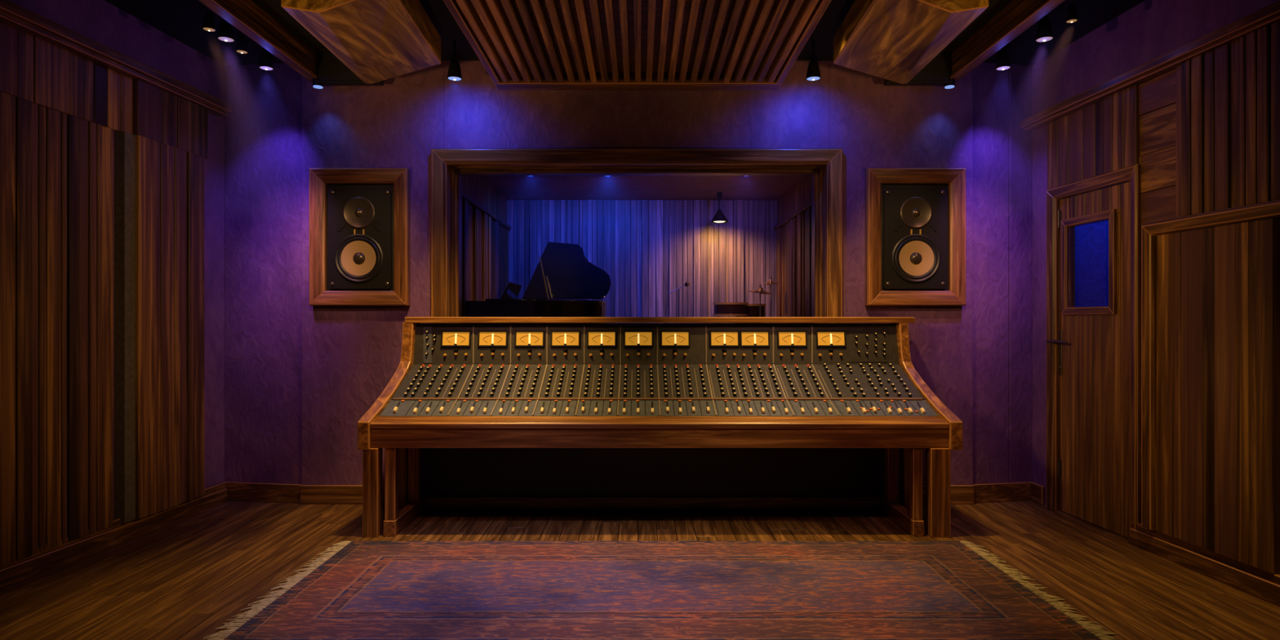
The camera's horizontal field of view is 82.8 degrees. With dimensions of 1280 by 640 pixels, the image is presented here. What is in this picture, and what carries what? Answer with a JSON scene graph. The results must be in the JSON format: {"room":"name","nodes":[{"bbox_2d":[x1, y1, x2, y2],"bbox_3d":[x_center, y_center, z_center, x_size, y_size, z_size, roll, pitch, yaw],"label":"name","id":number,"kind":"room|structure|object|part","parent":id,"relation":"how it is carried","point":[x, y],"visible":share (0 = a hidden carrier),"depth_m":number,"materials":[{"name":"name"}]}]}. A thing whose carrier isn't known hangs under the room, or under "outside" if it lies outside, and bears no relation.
{"room":"studio","nodes":[
{"label":"studio","id":0,"kind":"room"},
{"bbox_2d":[0,0,224,566],"bbox_3d":[-3.741,-0.310,2.511,0.254,3.620,7.300,0,0,4],"label":"wall","id":1,"kind":"structure","parent":0,"point":[112,183],"depth_m":4.74,"materials":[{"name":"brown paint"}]},
{"bbox_2d":[0,482,226,590],"bbox_3d":[-3.693,1.420,2.432,0.060,0.160,7.150,0,0,4],"label":"baseboard","id":2,"kind":"structure","parent":1,"relation":"attached to","point":[15,572],"depth_m":4.72,"materials":[{"name":"brown wood"}]},
{"bbox_2d":[0,0,231,115],"bbox_3d":[-3.658,-1.722,2.404,0.135,0.105,7.100,0,0,4],"label":"trim","id":3,"kind":"structure","parent":1,"relation":"attached to","point":[12,14],"depth_m":4.65,"materials":[{"name":"brown wood"}]},
{"bbox_2d":[462,175,511,316],"bbox_3d":[-1.730,-0.360,7.650,0.260,2.280,2.800,0,0,0],"label":"wall","id":4,"kind":"structure","parent":0,"point":[485,227],"depth_m":7.54,"materials":[{"name":"brown wood"}]},
{"bbox_2d":[104,0,1145,66],"bbox_3d":[0.000,-2.160,2.550,8.600,0.080,7.500,0,0,0],"label":"ceiling","id":5,"kind":"structure","parent":0,"point":[182,20],"depth_m":5.25,"materials":[{"name":"black paint"}]},
{"bbox_2d":[202,5,216,31],"bbox_3d":[-2.821,-2.005,4.750,0.078,0.229,0.078,0,0,0],"label":"ceiling spotlight","id":6,"kind":"object","parent":5,"relation":"hanging from","point":[209,25],"visible":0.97,"depth_m":4.73,"materials":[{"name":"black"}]},
{"bbox_2d":[217,17,235,42],"bbox_3d":[-2.807,-2.005,4.920,0.106,0.230,0.106,0,0,0],"label":"ceiling spotlight","id":7,"kind":"object","parent":5,"relation":"hanging from","point":[225,32],"visible":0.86,"depth_m":4.89,"materials":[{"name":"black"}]},
{"bbox_2d":[235,30,248,53],"bbox_3d":[-2.824,-2.005,5.147,0.078,0.229,0.078,0,0,0],"label":"ceiling spotlight","id":8,"kind":"object","parent":5,"relation":"hanging from","point":[242,46],"visible":0.96,"depth_m":5.12,"materials":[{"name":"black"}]},
{"bbox_2d":[258,48,274,71],"bbox_3d":[-2.823,-2.004,5.480,0.103,0.231,0.103,0,0,0],"label":"ceiling spotlight","id":9,"kind":"object","parent":5,"relation":"hanging from","point":[266,60],"visible":0.96,"depth_m":5.45,"materials":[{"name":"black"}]},
{"bbox_2d":[198,0,383,85],"bbox_3d":[-2.348,-1.998,3.160,0.595,0.245,5.320,0,0,0],"label":"ceiling beam","id":10,"kind":"structure","parent":5,"relation":"attached to","point":[246,15],"depth_m":5.24,"materials":[{"name":"brown wood"}]},
{"bbox_2d":[312,78,323,88],"bbox_3d":[-2.561,-1.878,5.770,0.080,0.064,0.080,0,0,0],"label":"lamp","id":11,"kind":"object","parent":10,"relation":"attached to","point":[316,85],"visible":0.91,"depth_m":5.74,"materials":[{"name":"black metal"}]},
{"bbox_2d":[280,0,440,84],"bbox_3d":[-1.721,-1.923,4.724,0.748,0.395,1.605,0,0,0],"label":"ceiling panel","id":12,"kind":"object","parent":5,"relation":"hanging from","point":[377,40],"depth_m":4.54,"materials":[{"name":"brown wood"}]},
{"bbox_2d":[447,40,462,81],"bbox_3d":[-1.405,-1.968,5.500,0.112,0.304,0.112,0,0,0],"label":"ceiling spotlight","id":13,"kind":"object","parent":5,"relation":"hanging from","point":[454,73],"visible":1,"depth_m":5.47,"materials":[{"name":"black metal"}]},
{"bbox_3d":[-1.405,-2.041,5.500,0.060,0.158,0.018,0,0,0],"label":"stem","id":14,"kind":"part","parent":13,"relation":"part of","materials":[{"name":"black metal"}]},
{"bbox_2d":[443,0,831,90],"bbox_3d":[-0.014,-1.910,4.140,2.072,0.420,2.480,0,0,0],"label":"ceiling panel","id":15,"kind":"object","parent":5,"relation":"hanging from","point":[522,45],"visible":1,"depth_m":4.51,"materials":[{"name":"brown wood"}]},
{"bbox_2d":[805,40,821,81],"bbox_3d":[1.315,-1.968,5.500,0.112,0.304,0.112,0,0,0],"label":"ceiling spotlight","id":16,"kind":"object","parent":5,"relation":"hanging from","point":[813,73],"visible":1,"depth_m":5.47,"materials":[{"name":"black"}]},
{"bbox_3d":[1.315,-2.041,5.500,0.060,0.158,0.018,0,0,0],"label":"stem","id":17,"kind":"part","parent":16,"relation":"part of","materials":[{"name":"black metal"}]},
{"bbox_2d":[833,0,988,84],"bbox_3d":[1.673,-1.923,4.724,0.727,0.395,1.605,0,0,0],"label":"ceiling panel","id":18,"kind":"object","parent":5,"relation":"hanging from","point":[891,40],"depth_m":4.54,"materials":[{"name":"brown wood"}]},
{"bbox_2d":[883,0,1065,85],"bbox_3d":[2.248,-1.998,3.160,0.595,0.245,5.320,0,0,0],"label":"ceiling beam","id":19,"kind":"structure","parent":5,"relation":"attached to","point":[1018,15],"depth_m":5.22,"materials":[{"name":"brown wood"}]},
{"bbox_2d":[944,78,955,88],"bbox_3d":[2.462,-1.878,5.770,0.080,0.064,0.080,0,0,0],"label":"lamp","id":20,"kind":"object","parent":19,"relation":"attached to","point":[950,85],"visible":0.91,"depth_m":5.74,"materials":[{"name":"black metal"}]},
{"bbox_2d":[995,45,1011,71],"bbox_3d":[2.744,-2.004,5.480,0.106,0.232,0.106,0,0,0],"label":"ceiling spotlight","id":21,"kind":"object","parent":5,"relation":"hanging from","point":[1003,63],"visible":0.95,"depth_m":5.45,"materials":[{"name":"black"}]},
{"bbox_2d":[1035,15,1053,42],"bbox_3d":[2.743,-2.005,4.920,0.112,0.230,0.112,0,0,0],"label":"ceiling spotlight","id":22,"kind":"object","parent":5,"relation":"hanging from","point":[1044,33],"visible":0.98,"depth_m":4.89,"materials":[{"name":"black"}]},
{"bbox_2d":[1066,0,1077,23],"bbox_3d":[2.748,-2.006,4.616,0.067,0.229,0.067,0,0,0],"label":"ceiling spotlight","id":23,"kind":"object","parent":5,"relation":"hanging from","point":[1072,15],"visible":1,"depth_m":4.60,"materials":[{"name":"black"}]},
{"bbox_2d":[224,60,1031,484],"bbox_3d":[-0.100,-0.310,6.085,6.799,3.620,0.330,0,0,0],"label":"wall","id":24,"kind":"structure","parent":0,"point":[300,377],"depth_m":5.92,"materials":[{"name":"purple paint"}]},
{"bbox_2d":[309,168,410,306],"bbox_3d":[-2.272,-0.672,5.879,0.796,1.112,0.082,0,0,0],"label":"loudspeaker","id":25,"kind":"object","parent":24,"relation":"attached to","point":[360,218],"visible":1,"depth_m":5.86,"materials":[{"name":"brown wood"}]},
{"bbox_2d":[223,481,1031,504],"bbox_3d":[-0.096,1.423,5.974,6.736,0.155,0.151,0,0,0],"label":"baseboard","id":26,"kind":"structure","parent":24,"relation":"attached to","point":[300,494],"depth_m":5.94,"materials":[{"name":"brown wood"}]},
{"bbox_2d":[431,148,842,316],"bbox_3d":[-0.026,-0.494,6.039,3.335,1.789,0.362,0,0,0],"label":"window frame","id":27,"kind":"structure","parent":24,"relation":"in","point":[448,166],"depth_m":5.87,"materials":[{"name":"brown wood"}]},
{"bbox_2d":[864,168,965,306],"bbox_3d":[2.232,-0.672,5.879,0.796,1.112,0.082,0,0,0],"label":"loudspeaker","id":28,"kind":"object","parent":24,"relation":"attached to","point":[915,218],"visible":1,"depth_m":5.86,"materials":[{"name":"black wood"}]},
{"bbox_2d":[0,500,1279,639],"bbox_3d":[0.002,1.530,2.550,8.603,0.060,7.500,0,0,0],"label":"floor","id":29,"kind":"structure","parent":0,"point":[183,579],"depth_m":4.54,"materials":[{"name":"brown wood"}]},
{"bbox_2d":[357,316,962,537],"bbox_3d":[0.139,0.738,5.402,4.163,1.523,0.835,0,0,0],"label":"mixing console","id":30,"kind":"object","parent":29,"relation":"on","point":[474,412],"visible":1,"depth_m":5.63,"materials":[{"name":"brown wood"}]},
{"bbox_3d":[-1.861,1.192,5.050,0.106,0.615,0.100,0,0,0],"label":"leg","id":31,"kind":"part","parent":30,"relation":"part of","materials":[{"name":"brown wood"}]},
{"bbox_3d":[-1.848,0.458,5.393,0.081,0.875,0.831,0,0,8],"label":"panel","id":32,"kind":"part","parent":30,"relation":"part of","materials":[{"name":"brown wood"}]},
{"bbox_3d":[-1.735,1.133,5.065,0.073,0.514,0.070,0,0,0],"label":"post","id":33,"kind":"part","parent":30,"relation":"part of","materials":[{"name":"brown wood"}]},
{"bbox_3d":[-1.842,1.198,5.660,0.070,0.604,0.080,0,0,0],"label":"leg","id":34,"kind":"part","parent":30,"relation":"part of","materials":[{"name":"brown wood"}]},
{"bbox_3d":[-1.735,1.445,5.340,0.083,0.110,0.640,0,0,0],"label":"foot rail","id":35,"kind":"part","parent":30,"relation":"part of","materials":[{"name":"brown wood"}]},
{"bbox_3d":[-1.735,1.133,5.580,0.073,0.514,0.080,0,0,0],"label":"post","id":36,"kind":"part","parent":30,"relation":"part of","materials":[{"name":"brown wood"}]},
{"bbox_3d":[-1.665,0.196,5.684,0.080,0.283,0.052,0,0,0],"label":"plate","id":37,"kind":"part","parent":30,"relation":"part of","materials":[{"name":"grey metal"}]},
{"bbox_3d":[0.135,1.133,5.725,3.770,0.505,0.030,0,0,0],"label":"panel","id":38,"kind":"part","parent":30,"relation":"part of","materials":[{"name":"black paint"}]},
{"bbox_3d":[0.131,0.576,5.294,3.862,0.016,0.016,0,0,0],"label":"divider rail","id":39,"kind":"part","parent":30,"relation":"part of","materials":[{"name":"orange metal"}]},
{"bbox_3d":[0.135,0.817,5.041,3.986,0.136,0.058,0,0,0],"label":"rail","id":40,"kind":"part","parent":30,"relation":"part of","materials":[{"name":"brown wood"}]},
{"bbox_3d":[0.156,0.000,5.737,3.984,0.047,0.165,0,0,0],"label":"rail","id":41,"kind":"part","parent":30,"relation":"part of","materials":[{"name":"brown wood"}]},
{"bbox_3d":[1.790,0.196,5.684,0.322,0.268,0.049,0,0,0],"label":"plate","id":42,"kind":"part","parent":30,"relation":"part of","materials":[{"name":"black metal"}]},
{"bbox_3d":[1.928,1.133,5.580,0.066,0.514,0.080,0,0,0],"label":"post","id":43,"kind":"part","parent":30,"relation":"part of","materials":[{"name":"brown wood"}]},
{"bbox_3d":[1.928,1.445,5.340,0.076,0.110,0.640,0,0,0],"label":"foot rail","id":44,"kind":"part","parent":30,"relation":"part of","materials":[{"name":"brown wood"}]},
{"bbox_3d":[2.072,1.198,5.660,0.070,0.604,0.080,0,0,0],"label":"leg","id":45,"kind":"part","parent":30,"relation":"part of","materials":[{"name":"brown wood"}]},
{"bbox_3d":[1.928,1.133,5.065,0.066,0.514,0.070,0,0,0],"label":"post","id":46,"kind":"part","parent":30,"relation":"part of","materials":[{"name":"brown wood"}]},
{"bbox_3d":[2.100,0.458,5.390,0.088,0.875,0.839,0,0,-11],"label":"panel","id":47,"kind":"part","parent":30,"relation":"part of","materials":[{"name":"brown wood"}]},
{"bbox_3d":[2.075,1.192,5.050,0.137,0.615,0.100,0,0,0],"label":"leg","id":48,"kind":"part","parent":30,"relation":"part of","materials":[{"name":"brown wood"}]},
{"bbox_2d":[203,540,1117,639],"bbox_3d":[0.105,1.492,4.068,4.340,0.016,1.642,0,0,0],"label":"rug","id":49,"kind":"object","parent":29,"relation":"on","point":[356,590],"visible":1,"depth_m":3.93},
{"bbox_2d":[506,200,777,316],"bbox_3d":[0.030,-0.360,9.135,3.780,2.280,0.230,0,0,0],"label":"curtain","id":50,"kind":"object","parent":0,"point":[648,250],"depth_m":9.04,"materials":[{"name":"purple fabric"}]},
{"bbox_2d":[480,175,805,199],"bbox_3d":[0.030,-1.530,7.750,3.780,0.060,3.000,0,0,0],"label":"ceiling","id":51,"kind":"structure","parent":0,"point":[510,187],"depth_m":8.20,"materials":[{"name":"paint"}]},
{"bbox_2d":[711,191,728,222],"bbox_3d":[0.937,-1.324,8.550,0.200,0.351,0.200,0,0,0],"label":"pendant lamp","id":52,"kind":"object","parent":51,"relation":"hanging from","point":[719,217],"visible":1,"depth_m":8.51,"materials":[{"name":"black metal"}]},
{"bbox_3d":[0.937,-1.229,8.550,0.200,0.150,0.200,0,0,0],"label":"lamp shade","id":53,"kind":"part","parent":52,"relation":"part of","materials":[{"name":"black metal"}]},
{"bbox_2d":[773,175,811,316],"bbox_3d":[1.790,-0.360,7.650,0.260,2.280,2.800,0,0,0],"label":"wall","id":54,"kind":"structure","parent":0,"point":[793,228],"depth_m":7.90,"materials":[{"name":"brown wood"}]},
{"bbox_2d":[1075,220,1108,306],"bbox_3d":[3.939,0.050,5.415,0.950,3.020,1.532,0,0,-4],"label":"window","id":55,"kind":"structure","parent":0,"point":[1091,240],"depth_m":6.11,"materials":[{"name":"blue glass"}]},
{"bbox_2d":[1031,0,1279,539],"bbox_3d":[3.539,-0.310,2.510,0.225,3.620,7.300,0,0,-4],"label":"wall","id":56,"kind":"structure","parent":0,"point":[1203,133],"depth_m":4.66,"materials":[{"name":"brown paint"}]},
{"bbox_2d":[1046,164,1143,538],"bbox_3d":[3.332,0.233,5.294,0.178,2.535,0.966,0,0,-4],"label":"door","id":57,"kind":"structure","parent":56,"relation":"in","point":[1094,353],"depth_m":5.28,"materials":[{"name":"brown wood"}]},
{"bbox_3d":[3.251,0.169,5.634,0.066,0.028,0.226,0,0,0],"label":"handle","id":58,"kind":"part","parent":57,"relation":"part of","materials":[{"name":"black metal"}]},
{"bbox_3d":[3.284,0.255,5.680,0.016,0.350,0.060,0,0,-4],"label":"handle plate","id":59,"kind":"part","parent":57,"relation":"part of","materials":[{"name":"black metal"}]},
{"bbox_2d":[1019,0,1279,130],"bbox_3d":[3.441,-1.615,2.438,0.130,0.090,7.170,0,0,-4],"label":"trim","id":60,"kind":"structure","parent":56,"relation":"attached to","point":[1268,15],"depth_m":4.57,"materials":[{"name":"brown wood"}]},
{"bbox_2d":[1031,481,1279,606],"bbox_3d":[3.469,1.423,2.445,0.075,0.155,7.180,0,0,-4],"label":"baseboard","id":61,"kind":"structure","parent":56,"relation":"attached to","point":[1260,584],"depth_m":4.25,"materials":[{"name":"brown wood"}]},
{"bbox_2d":[1141,200,1279,573],"bbox_3d":[3.328,0.359,4.090,0.091,1.968,1.244,0,0,-4],"label":"wall panel","id":62,"kind":"object","parent":56,"relation":"attached to","point":[1211,281],"visible":1,"depth_m":4.19,"materials":[{"name":"brown wood"}]},
{"bbox_3d":[0.030,0.810,7.750,3.780,0.060,3.000,0,0,0],"label":"floor","id":63,"kind":"structure","parent":0,"visible":0},
{"bbox_2d":[464,241,610,316],"bbox_3d":[-0.954,-0.029,7.209,1.293,1.619,1.178,0,0,0],"label":"grand piano","id":64,"kind":"object","parent":63,"relation":"on","point":[562,277],"visible":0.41,"depth_m":7.60,"materials":[{"name":"black paint"}]},
{"bbox_3d":[-0.770,-0.528,7.690,0.926,0.622,0.215,0,0,0],"label":"lid","id":65,"kind":"part","parent":64,"relation":"part of","materials":[{"name":"black paint"}]},
{"bbox_2d":[668,281,689,316],"bbox_3d":[0.443,0.169,8.300,0.260,1.222,0.260,0,0,0],"label":"microphone stand","id":66,"kind":"object","parent":63,"relation":"on","point":[686,283],"visible":0.35,"depth_m":8.29,"materials":[{"name":"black metal"}]},
{"bbox_3d":[0.426,-0.350,8.300,0.199,0.109,0.014,0,0,0],"label":"boom arm","id":67,"kind":"part","parent":66,"relation":"part of","materials":[{"name":"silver metal"}]},
{"bbox_2d":[712,302,748,316],"bbox_3d":[1.033,0.289,8.238,0.410,0.971,0.424,0,0,0],"label":"snare drum","id":68,"kind":"object","parent":63,"relation":"on","point":[720,308],"visible":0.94,"depth_m":8.08,"materials":[{"name":"brown"}]},
{"bbox_2d":[735,303,765,316],"bbox_3d":[1.277,0.296,8.358,0.371,0.956,0.385,0,0,0],"label":"drum","id":69,"kind":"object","parent":63,"relation":"on","point":[753,309],"depth_m":8.21,"materials":[{"name":"brown wood"}]},
{"bbox_2d":[748,284,771,316],"bbox_3d":[1.304,0.187,8.131,0.432,1.179,0.458,0,0,0],"label":"cymbal","id":70,"kind":"object","parent":63,"relation":"on","point":[760,291],"visible":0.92,"depth_m":8.12,"materials":[{"name":"brown metal"}]},
{"bbox_3d":[1.351,-0.326,8.150,0.258,0.083,0.257,0,0,0],"label":"bronze plate","id":71,"kind":"part","parent":70,"relation":"part of","materials":[{"name":"brown metal"}]},
{"bbox_2d":[763,275,778,316],"bbox_3d":[1.475,0.132,8.431,0.432,1.289,0.458,0,0,0],"label":"crash cymbal","id":72,"kind":"object","parent":63,"relation":"on","point":[770,282],"visible":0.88,"depth_m":8.44,"materials":[{"name":"brown metal"}]},
{"bbox_3d":[1.522,-0.444,8.450,0.180,0.068,0.179,0,0,0],"label":"bronze plate","id":73,"kind":"part","parent":72,"relation":"part of","materials":[{"name":"brown metal"}]}
]}

